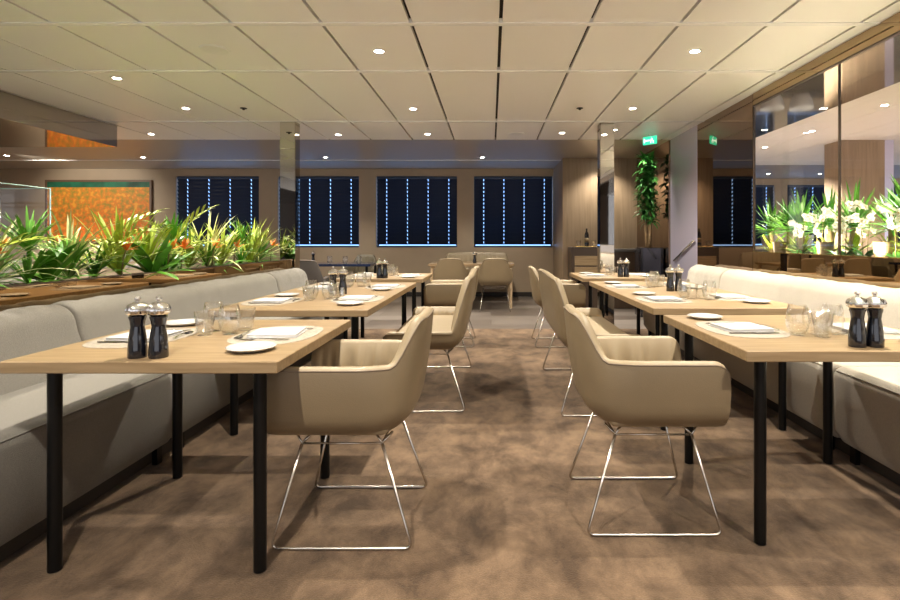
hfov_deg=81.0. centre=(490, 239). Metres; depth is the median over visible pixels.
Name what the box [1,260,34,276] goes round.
serving bowl
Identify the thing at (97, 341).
knife
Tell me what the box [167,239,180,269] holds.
flower
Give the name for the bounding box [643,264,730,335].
banquette
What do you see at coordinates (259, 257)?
leafy plant
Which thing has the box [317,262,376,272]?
dining table
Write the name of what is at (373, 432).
seat cushion
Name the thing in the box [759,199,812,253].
yucca
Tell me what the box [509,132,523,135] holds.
ceiling speaker
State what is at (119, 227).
leafy plant
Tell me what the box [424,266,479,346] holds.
armchair
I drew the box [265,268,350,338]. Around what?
banquette
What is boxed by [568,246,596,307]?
sideboard
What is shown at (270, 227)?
leafy plant
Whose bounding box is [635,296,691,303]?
placemat
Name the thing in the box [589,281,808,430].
dining table
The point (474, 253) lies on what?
pepper mill
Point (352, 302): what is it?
plate
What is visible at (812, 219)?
orchid
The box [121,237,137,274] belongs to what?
flower
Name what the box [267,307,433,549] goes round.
armchair
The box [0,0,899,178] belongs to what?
ceiling
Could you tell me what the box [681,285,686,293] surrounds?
tumbler
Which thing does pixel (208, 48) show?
ceiling speaker
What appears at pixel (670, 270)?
pepper mill
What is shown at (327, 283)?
tumbler
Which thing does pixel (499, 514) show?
floor
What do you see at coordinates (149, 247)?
leafy plant
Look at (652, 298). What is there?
napkin
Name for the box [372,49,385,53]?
recessed light
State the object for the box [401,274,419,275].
napkin
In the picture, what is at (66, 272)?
leafy plant
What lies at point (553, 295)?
armchair
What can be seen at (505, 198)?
blind
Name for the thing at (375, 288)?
plate
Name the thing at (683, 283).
napkin
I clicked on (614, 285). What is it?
napkin
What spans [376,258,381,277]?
pepper mill
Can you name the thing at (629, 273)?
napkin
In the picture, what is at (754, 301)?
plate
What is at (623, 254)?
base cabinet
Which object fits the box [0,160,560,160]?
trim
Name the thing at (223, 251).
leafy plant
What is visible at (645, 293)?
plate
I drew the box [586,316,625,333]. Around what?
seat cushion
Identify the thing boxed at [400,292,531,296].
baseboard
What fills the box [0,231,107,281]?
leafy plant
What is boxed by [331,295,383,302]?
placemat
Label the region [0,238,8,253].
flower
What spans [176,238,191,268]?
flower
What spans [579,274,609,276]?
placemat
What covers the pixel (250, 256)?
leafy plant
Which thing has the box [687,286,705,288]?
plate
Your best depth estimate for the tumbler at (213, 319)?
2.20 m
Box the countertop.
[0,276,57,284]
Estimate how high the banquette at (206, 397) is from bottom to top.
0.820 m
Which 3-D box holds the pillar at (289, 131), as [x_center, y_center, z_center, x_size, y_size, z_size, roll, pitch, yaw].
[-2.486,-0.149,6.495,0.188,2.599,0.150,0,0,0]
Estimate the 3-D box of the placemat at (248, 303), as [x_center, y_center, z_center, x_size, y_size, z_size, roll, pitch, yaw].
[-1.420,0.399,3.420,0.330,0.002,0.450,0,0,0]
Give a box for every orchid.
[787,212,812,253]
[806,207,830,253]
[824,200,867,255]
[843,205,885,255]
[878,203,899,257]
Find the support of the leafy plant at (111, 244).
on the planter box
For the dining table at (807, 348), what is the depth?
1.99 m
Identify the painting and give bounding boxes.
[45,180,152,242]
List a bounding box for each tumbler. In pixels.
[194,311,214,335]
[236,307,255,330]
[302,285,314,300]
[327,283,338,297]
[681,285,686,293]
[808,311,828,334]
[811,312,833,337]
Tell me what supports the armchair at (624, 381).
on the floor
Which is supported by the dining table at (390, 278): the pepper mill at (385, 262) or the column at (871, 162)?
the pepper mill at (385, 262)
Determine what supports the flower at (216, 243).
on the planter box
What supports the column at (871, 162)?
on the floor
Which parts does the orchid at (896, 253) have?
flower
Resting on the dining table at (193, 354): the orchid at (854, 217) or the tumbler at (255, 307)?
the tumbler at (255, 307)
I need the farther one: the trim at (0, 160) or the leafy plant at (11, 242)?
the trim at (0, 160)
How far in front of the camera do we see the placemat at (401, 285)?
4.40 m
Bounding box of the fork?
[238,338,289,340]
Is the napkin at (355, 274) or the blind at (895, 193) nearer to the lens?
the napkin at (355, 274)
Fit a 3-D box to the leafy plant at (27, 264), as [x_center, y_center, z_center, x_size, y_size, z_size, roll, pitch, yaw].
[-2.632,0.049,2.999,0.428,0.505,0.442,0,0,6]
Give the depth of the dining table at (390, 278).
5.46 m
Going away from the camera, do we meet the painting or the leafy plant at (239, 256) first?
the leafy plant at (239, 256)
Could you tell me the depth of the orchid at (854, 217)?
3.96 m
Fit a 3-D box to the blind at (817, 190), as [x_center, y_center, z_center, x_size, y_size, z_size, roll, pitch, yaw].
[7.825,-0.575,12.450,1.630,1.450,0.070,0,0,0]
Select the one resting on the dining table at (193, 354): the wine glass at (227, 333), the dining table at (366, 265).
the wine glass at (227, 333)
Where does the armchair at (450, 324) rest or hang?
on the floor
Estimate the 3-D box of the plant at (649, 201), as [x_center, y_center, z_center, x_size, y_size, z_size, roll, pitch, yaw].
[2.346,-0.611,7.971,0.451,1.456,0.603,0,0,0]
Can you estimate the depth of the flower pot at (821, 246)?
4.35 m
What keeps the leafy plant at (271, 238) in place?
in the planter box
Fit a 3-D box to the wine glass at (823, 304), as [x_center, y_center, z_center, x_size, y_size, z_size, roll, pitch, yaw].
[1.450,0.337,2.230,0.092,0.126,0.092,0,0,0]
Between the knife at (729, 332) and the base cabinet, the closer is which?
the knife at (729, 332)
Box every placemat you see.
[82,328,199,347]
[227,326,322,344]
[241,297,302,305]
[297,286,337,290]
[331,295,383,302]
[346,275,375,277]
[365,284,405,288]
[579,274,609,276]
[604,284,646,288]
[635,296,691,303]
[696,321,790,337]
[700,294,757,300]
[808,322,899,339]
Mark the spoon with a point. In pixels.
(240, 335)
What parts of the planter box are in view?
edge trim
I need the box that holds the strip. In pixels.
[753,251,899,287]
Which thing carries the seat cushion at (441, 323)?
on the armchair at (450, 324)
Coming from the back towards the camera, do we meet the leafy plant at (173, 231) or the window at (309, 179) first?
the window at (309, 179)
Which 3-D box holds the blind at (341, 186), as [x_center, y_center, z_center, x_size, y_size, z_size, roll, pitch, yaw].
[-3.515,-0.575,10.750,1.630,1.450,0.070,0,0,0]
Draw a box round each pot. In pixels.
[760,235,783,247]
[772,242,786,252]
[794,235,813,247]
[816,242,833,254]
[872,242,893,256]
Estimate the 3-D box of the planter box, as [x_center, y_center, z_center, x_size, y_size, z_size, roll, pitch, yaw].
[-2.618,0.690,1.690,0.404,0.920,9.380,0,0,0]
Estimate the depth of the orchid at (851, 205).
4.18 m
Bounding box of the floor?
[0,297,899,599]
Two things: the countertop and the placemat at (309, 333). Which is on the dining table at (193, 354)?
the placemat at (309, 333)
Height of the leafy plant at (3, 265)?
0.511 m
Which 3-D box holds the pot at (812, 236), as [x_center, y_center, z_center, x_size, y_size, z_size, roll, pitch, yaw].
[6.620,0.050,11.200,0.470,0.300,0.470,0,0,0]
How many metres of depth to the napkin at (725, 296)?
3.60 m
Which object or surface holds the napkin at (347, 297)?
on the placemat at (378, 298)
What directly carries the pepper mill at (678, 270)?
on the dining table at (699, 305)
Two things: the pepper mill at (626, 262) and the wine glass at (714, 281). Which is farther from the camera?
the pepper mill at (626, 262)
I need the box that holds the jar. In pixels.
[339,287,344,296]
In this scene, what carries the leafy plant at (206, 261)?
in the planter box
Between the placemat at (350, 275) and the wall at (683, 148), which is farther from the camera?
the wall at (683, 148)
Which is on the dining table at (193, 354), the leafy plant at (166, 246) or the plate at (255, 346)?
the plate at (255, 346)
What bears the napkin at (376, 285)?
on the placemat at (401, 285)
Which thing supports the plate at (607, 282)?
on the dining table at (699, 305)
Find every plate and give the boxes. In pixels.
[166,319,203,326]
[225,341,275,352]
[274,293,299,296]
[336,300,363,305]
[371,287,391,290]
[604,281,621,283]
[632,291,655,295]
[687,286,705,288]
[687,313,722,319]
[742,299,770,303]
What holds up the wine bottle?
on the sideboard at (580, 258)
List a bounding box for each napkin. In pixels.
[104,330,183,340]
[245,327,307,338]
[251,297,292,302]
[306,285,328,288]
[340,295,374,299]
[352,274,372,275]
[372,284,399,286]
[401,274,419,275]
[584,274,604,275]
[612,284,638,286]
[629,273,647,274]
[643,296,682,300]
[664,282,693,285]
[708,322,774,331]
[709,294,750,298]
[824,323,899,333]
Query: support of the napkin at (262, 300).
on the placemat at (248, 303)
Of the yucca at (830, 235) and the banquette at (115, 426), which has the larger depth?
the yucca at (830, 235)
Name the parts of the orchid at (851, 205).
flower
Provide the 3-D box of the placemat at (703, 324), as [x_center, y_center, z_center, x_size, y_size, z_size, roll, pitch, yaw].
[1.120,0.399,2.360,0.330,0.002,0.450,0,0,0]
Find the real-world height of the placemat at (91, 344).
0.002 m
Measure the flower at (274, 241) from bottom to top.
0.283 m
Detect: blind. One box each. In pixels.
[177,176,258,246]
[279,176,358,246]
[377,176,456,246]
[474,176,551,246]
[756,185,773,245]
[787,185,823,245]
[894,185,899,242]
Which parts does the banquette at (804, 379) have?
seat, backrest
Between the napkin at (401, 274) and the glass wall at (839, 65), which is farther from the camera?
the napkin at (401, 274)
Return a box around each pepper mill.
[125,296,148,358]
[146,296,171,358]
[328,266,337,294]
[338,266,347,293]
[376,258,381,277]
[382,258,388,277]
[473,251,476,262]
[617,258,623,276]
[623,258,629,276]
[665,265,674,291]
[674,265,683,291]
[845,291,869,347]
[865,291,886,347]
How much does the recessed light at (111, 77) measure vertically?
0.005 m
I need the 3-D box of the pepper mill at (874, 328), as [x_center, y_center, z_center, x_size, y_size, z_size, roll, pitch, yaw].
[1.440,0.296,1.970,0.076,0.208,0.073,0,0,-8]
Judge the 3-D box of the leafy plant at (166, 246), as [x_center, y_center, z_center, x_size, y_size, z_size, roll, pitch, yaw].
[-2.522,0.116,3.931,0.548,0.358,0.597,0,0,-29]
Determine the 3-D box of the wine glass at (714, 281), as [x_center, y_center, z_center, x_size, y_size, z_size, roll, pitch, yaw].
[1.460,0.337,3.510,0.092,0.126,0.092,0,0,0]
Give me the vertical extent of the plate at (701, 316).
0.016 m
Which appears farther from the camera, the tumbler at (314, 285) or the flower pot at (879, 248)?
the flower pot at (879, 248)
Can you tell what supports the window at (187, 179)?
in the wall at (14, 202)
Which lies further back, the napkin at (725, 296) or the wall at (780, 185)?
the wall at (780, 185)
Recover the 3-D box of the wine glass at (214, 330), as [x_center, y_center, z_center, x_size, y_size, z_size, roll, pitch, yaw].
[-1.220,0.337,2.310,0.092,0.126,0.092,0,0,0]
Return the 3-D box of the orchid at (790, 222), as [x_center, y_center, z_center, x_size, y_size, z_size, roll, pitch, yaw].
[2.826,-0.043,4.762,0.134,0.411,0.313,0,0,-28]
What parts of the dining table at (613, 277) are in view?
leg, leg, leg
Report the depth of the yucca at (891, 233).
3.90 m
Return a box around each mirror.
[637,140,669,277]
[697,94,752,270]
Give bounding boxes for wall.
[0,169,552,291]
[670,126,696,281]
[753,64,840,254]
[756,179,899,248]
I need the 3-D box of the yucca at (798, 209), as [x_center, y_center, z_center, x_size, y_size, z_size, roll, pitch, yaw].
[2.945,-0.169,5.019,0.687,0.649,0.527,0,0,20]
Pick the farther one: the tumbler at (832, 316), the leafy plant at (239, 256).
the leafy plant at (239, 256)
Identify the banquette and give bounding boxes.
[0,304,171,561]
[51,273,323,451]
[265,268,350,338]
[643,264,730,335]
[668,269,899,451]
[833,366,899,485]
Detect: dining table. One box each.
[0,320,350,573]
[208,282,415,434]
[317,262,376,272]
[336,273,431,338]
[428,262,513,308]
[570,273,666,335]
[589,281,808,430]
[663,315,899,545]
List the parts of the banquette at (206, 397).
backrest, seat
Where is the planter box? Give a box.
[0,259,291,311]
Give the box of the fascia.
[753,12,899,106]
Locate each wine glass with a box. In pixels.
[202,302,224,331]
[218,303,241,334]
[702,281,716,299]
[785,304,809,335]
[820,304,844,334]
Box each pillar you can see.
[280,122,299,267]
[597,123,613,324]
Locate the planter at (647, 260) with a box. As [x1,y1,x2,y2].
[635,247,663,316]
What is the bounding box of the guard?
[0,182,50,276]
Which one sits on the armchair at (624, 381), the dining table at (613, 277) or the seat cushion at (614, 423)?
the seat cushion at (614, 423)
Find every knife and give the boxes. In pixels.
[97,341,148,342]
[729,332,777,332]
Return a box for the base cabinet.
[614,249,634,308]
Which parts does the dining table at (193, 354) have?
leg, leg, leg, leg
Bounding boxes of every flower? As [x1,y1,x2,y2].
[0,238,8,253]
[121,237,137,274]
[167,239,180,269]
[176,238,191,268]
[211,239,223,265]
[233,239,243,263]
[270,239,277,260]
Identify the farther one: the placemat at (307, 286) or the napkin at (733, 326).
the placemat at (307, 286)
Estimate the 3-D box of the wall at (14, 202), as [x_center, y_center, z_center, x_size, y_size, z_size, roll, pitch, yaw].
[-4.365,-0.150,10.800,11.270,2.600,0.200,0,0,0]
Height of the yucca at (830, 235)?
0.646 m
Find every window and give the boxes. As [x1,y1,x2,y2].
[187,179,251,245]
[300,179,358,245]
[378,179,456,245]
[474,179,551,245]
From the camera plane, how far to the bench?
10.27 m
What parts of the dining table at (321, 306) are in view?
leg, leg, leg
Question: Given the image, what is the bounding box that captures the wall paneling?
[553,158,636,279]
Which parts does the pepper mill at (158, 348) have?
knob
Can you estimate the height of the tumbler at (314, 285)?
0.098 m
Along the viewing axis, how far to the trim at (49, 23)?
3.52 m
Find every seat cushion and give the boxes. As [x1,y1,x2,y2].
[273,430,388,434]
[396,315,453,349]
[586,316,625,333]
[609,421,718,426]
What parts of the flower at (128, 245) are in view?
stem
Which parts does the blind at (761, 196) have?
head rail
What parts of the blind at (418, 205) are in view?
head rail, rail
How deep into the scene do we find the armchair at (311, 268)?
7.50 m
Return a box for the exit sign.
[643,134,656,144]
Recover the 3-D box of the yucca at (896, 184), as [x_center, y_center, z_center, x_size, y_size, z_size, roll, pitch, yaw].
[2.919,-0.180,3.585,0.711,0.673,0.546,0,0,43]
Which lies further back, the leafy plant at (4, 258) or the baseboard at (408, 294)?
the baseboard at (408, 294)
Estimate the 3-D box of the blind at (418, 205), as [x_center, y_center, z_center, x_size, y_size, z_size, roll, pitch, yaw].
[-1.515,-0.575,10.750,1.630,1.450,0.070,0,0,0]
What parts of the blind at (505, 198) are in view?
head rail, rail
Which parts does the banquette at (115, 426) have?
backrest, seat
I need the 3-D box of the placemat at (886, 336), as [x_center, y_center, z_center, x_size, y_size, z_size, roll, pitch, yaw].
[1.640,0.399,2.330,0.330,0.002,0.450,0,0,0]
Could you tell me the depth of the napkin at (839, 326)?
2.31 m
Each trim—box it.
[0,18,880,121]
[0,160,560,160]
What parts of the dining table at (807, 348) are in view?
leg, leg, leg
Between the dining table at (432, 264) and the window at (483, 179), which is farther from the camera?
the window at (483, 179)
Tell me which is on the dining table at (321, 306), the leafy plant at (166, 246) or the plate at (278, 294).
the plate at (278, 294)
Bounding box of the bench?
[445,252,508,286]
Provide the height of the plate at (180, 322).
0.016 m
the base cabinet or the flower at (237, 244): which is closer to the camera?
the flower at (237, 244)
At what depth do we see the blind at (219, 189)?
10.74 m
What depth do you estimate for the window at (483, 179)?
10.86 m
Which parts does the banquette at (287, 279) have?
backrest, seat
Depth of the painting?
10.66 m
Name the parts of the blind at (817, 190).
head rail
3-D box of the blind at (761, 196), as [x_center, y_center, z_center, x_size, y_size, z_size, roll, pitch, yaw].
[5.875,-0.575,12.450,1.630,1.450,0.070,0,0,0]
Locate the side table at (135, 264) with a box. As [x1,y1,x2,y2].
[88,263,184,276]
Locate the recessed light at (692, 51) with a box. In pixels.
[688,49,701,53]
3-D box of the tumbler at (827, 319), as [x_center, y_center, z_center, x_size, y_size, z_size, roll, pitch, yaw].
[1.390,0.351,2.230,0.080,0.098,0.080,0,0,0]
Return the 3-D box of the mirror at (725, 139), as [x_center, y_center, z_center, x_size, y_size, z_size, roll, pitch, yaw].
[2.610,-0.299,5.920,0.015,2.299,1.400,0,0,0]
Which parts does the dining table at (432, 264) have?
leg, leg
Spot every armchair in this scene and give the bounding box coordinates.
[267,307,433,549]
[300,260,328,284]
[344,254,376,275]
[383,268,476,411]
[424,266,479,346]
[433,258,469,279]
[478,258,512,311]
[528,266,585,346]
[538,269,640,416]
[563,304,730,535]
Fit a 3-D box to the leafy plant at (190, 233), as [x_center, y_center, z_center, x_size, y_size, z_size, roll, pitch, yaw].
[-2.687,0.043,4.685,0.536,0.415,0.451,0,0,34]
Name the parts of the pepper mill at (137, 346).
knob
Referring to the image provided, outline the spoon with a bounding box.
[234,330,249,338]
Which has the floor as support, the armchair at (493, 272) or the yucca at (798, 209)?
the armchair at (493, 272)
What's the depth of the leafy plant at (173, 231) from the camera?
4.44 m
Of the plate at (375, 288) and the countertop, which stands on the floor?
the countertop
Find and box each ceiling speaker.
[199,44,229,54]
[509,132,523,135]
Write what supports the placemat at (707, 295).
on the dining table at (699, 305)
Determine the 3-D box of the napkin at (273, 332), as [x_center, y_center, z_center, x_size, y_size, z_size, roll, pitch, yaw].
[-0.900,0.391,2.220,0.200,0.014,0.200,0,0,-7]
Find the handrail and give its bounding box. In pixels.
[673,240,694,260]
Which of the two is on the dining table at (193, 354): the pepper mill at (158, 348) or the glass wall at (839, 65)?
the pepper mill at (158, 348)
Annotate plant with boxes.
[0,206,87,289]
[0,220,78,284]
[0,231,73,289]
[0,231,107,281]
[0,236,21,285]
[4,208,168,279]
[9,208,143,279]
[77,208,176,274]
[100,204,227,271]
[107,232,194,279]
[124,221,192,270]
[148,211,202,269]
[164,212,253,272]
[175,222,216,267]
[205,223,246,265]
[206,234,253,265]
[220,218,263,264]
[226,217,274,262]
[231,221,296,267]
[242,238,275,262]
[246,227,282,255]
[632,150,662,247]
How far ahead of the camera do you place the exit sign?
7.16 m
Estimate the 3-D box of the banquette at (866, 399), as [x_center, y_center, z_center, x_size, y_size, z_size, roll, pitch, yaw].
[2.210,0.720,1.500,0.800,0.860,2.600,0,0,0]
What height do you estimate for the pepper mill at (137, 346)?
0.208 m
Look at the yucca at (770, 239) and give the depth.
5.47 m
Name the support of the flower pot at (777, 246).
on the planter box
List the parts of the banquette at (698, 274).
seat, backrest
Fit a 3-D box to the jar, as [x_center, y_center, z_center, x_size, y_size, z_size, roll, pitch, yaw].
[-1.050,0.367,3.700,0.040,0.066,0.040,0,0,0]
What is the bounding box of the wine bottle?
[584,229,588,245]
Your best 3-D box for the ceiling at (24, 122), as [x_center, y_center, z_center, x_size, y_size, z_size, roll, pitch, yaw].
[-7.375,-1.312,1.335,5.250,0.265,10.670,0,0,0]
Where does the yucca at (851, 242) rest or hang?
on the planter box
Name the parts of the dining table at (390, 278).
leg, leg, leg, leg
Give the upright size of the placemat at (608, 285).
0.002 m
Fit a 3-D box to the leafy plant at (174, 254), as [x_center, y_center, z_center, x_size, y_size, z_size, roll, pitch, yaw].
[-2.575,0.006,4.235,0.719,0.605,0.939,0,0,35]
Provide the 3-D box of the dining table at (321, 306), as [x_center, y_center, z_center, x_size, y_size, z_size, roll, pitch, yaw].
[-1.160,0.773,3.975,0.914,0.746,1.950,0,0,0]
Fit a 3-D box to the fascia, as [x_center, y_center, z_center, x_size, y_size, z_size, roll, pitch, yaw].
[2.606,-1.383,1.700,0.029,0.131,7.000,0,0,0]
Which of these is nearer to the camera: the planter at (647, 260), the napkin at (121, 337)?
the napkin at (121, 337)
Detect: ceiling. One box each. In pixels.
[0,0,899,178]
[0,91,116,146]
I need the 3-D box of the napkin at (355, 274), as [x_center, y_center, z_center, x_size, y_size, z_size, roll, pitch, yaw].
[-1.420,0.391,5.800,0.200,0.014,0.200,0,0,-2]
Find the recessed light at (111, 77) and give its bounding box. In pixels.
[110,76,123,79]
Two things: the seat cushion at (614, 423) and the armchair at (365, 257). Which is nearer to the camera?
the seat cushion at (614, 423)
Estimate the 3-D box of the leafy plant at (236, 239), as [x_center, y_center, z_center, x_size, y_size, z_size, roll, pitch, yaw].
[-2.686,0.093,5.165,0.497,0.345,0.500,0,0,8]
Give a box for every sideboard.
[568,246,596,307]
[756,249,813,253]
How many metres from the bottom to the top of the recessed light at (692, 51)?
0.005 m
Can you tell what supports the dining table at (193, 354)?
on the floor
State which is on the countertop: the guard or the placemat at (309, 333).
the guard
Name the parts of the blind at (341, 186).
head rail, rail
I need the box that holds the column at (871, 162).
[824,140,893,255]
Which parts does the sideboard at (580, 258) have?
drawer, drawer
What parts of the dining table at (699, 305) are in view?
leg, leg, leg, leg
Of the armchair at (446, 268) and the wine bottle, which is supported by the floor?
the armchair at (446, 268)
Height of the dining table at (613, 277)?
0.746 m
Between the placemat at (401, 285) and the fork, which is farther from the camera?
the placemat at (401, 285)
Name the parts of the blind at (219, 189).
head rail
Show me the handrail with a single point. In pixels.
(692, 241)
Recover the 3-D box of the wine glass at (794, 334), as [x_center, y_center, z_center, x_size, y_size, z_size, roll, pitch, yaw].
[1.290,0.337,2.210,0.092,0.126,0.092,0,0,0]
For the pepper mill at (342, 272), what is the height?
0.208 m
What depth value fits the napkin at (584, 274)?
5.84 m
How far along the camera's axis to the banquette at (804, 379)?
3.59 m
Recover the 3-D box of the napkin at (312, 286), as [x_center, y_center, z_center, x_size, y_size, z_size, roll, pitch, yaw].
[-1.420,0.391,4.380,0.200,0.014,0.200,0,0,-3]
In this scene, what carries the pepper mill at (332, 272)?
on the dining table at (321, 306)
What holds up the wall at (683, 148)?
on the floor
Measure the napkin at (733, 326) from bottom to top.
0.014 m
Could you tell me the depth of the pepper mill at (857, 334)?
1.95 m
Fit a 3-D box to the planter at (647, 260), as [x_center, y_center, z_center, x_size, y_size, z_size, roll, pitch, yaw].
[2.400,0.632,7.980,0.340,1.035,0.340,0,0,0]
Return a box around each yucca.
[756,198,787,251]
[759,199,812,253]
[762,189,823,252]
[797,186,852,254]
[810,180,887,255]
[852,190,899,251]
[861,175,899,249]
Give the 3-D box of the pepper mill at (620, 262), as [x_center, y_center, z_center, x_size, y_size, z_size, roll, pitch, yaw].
[1.400,0.296,5.680,0.076,0.208,0.073,0,0,-38]
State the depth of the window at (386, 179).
10.86 m

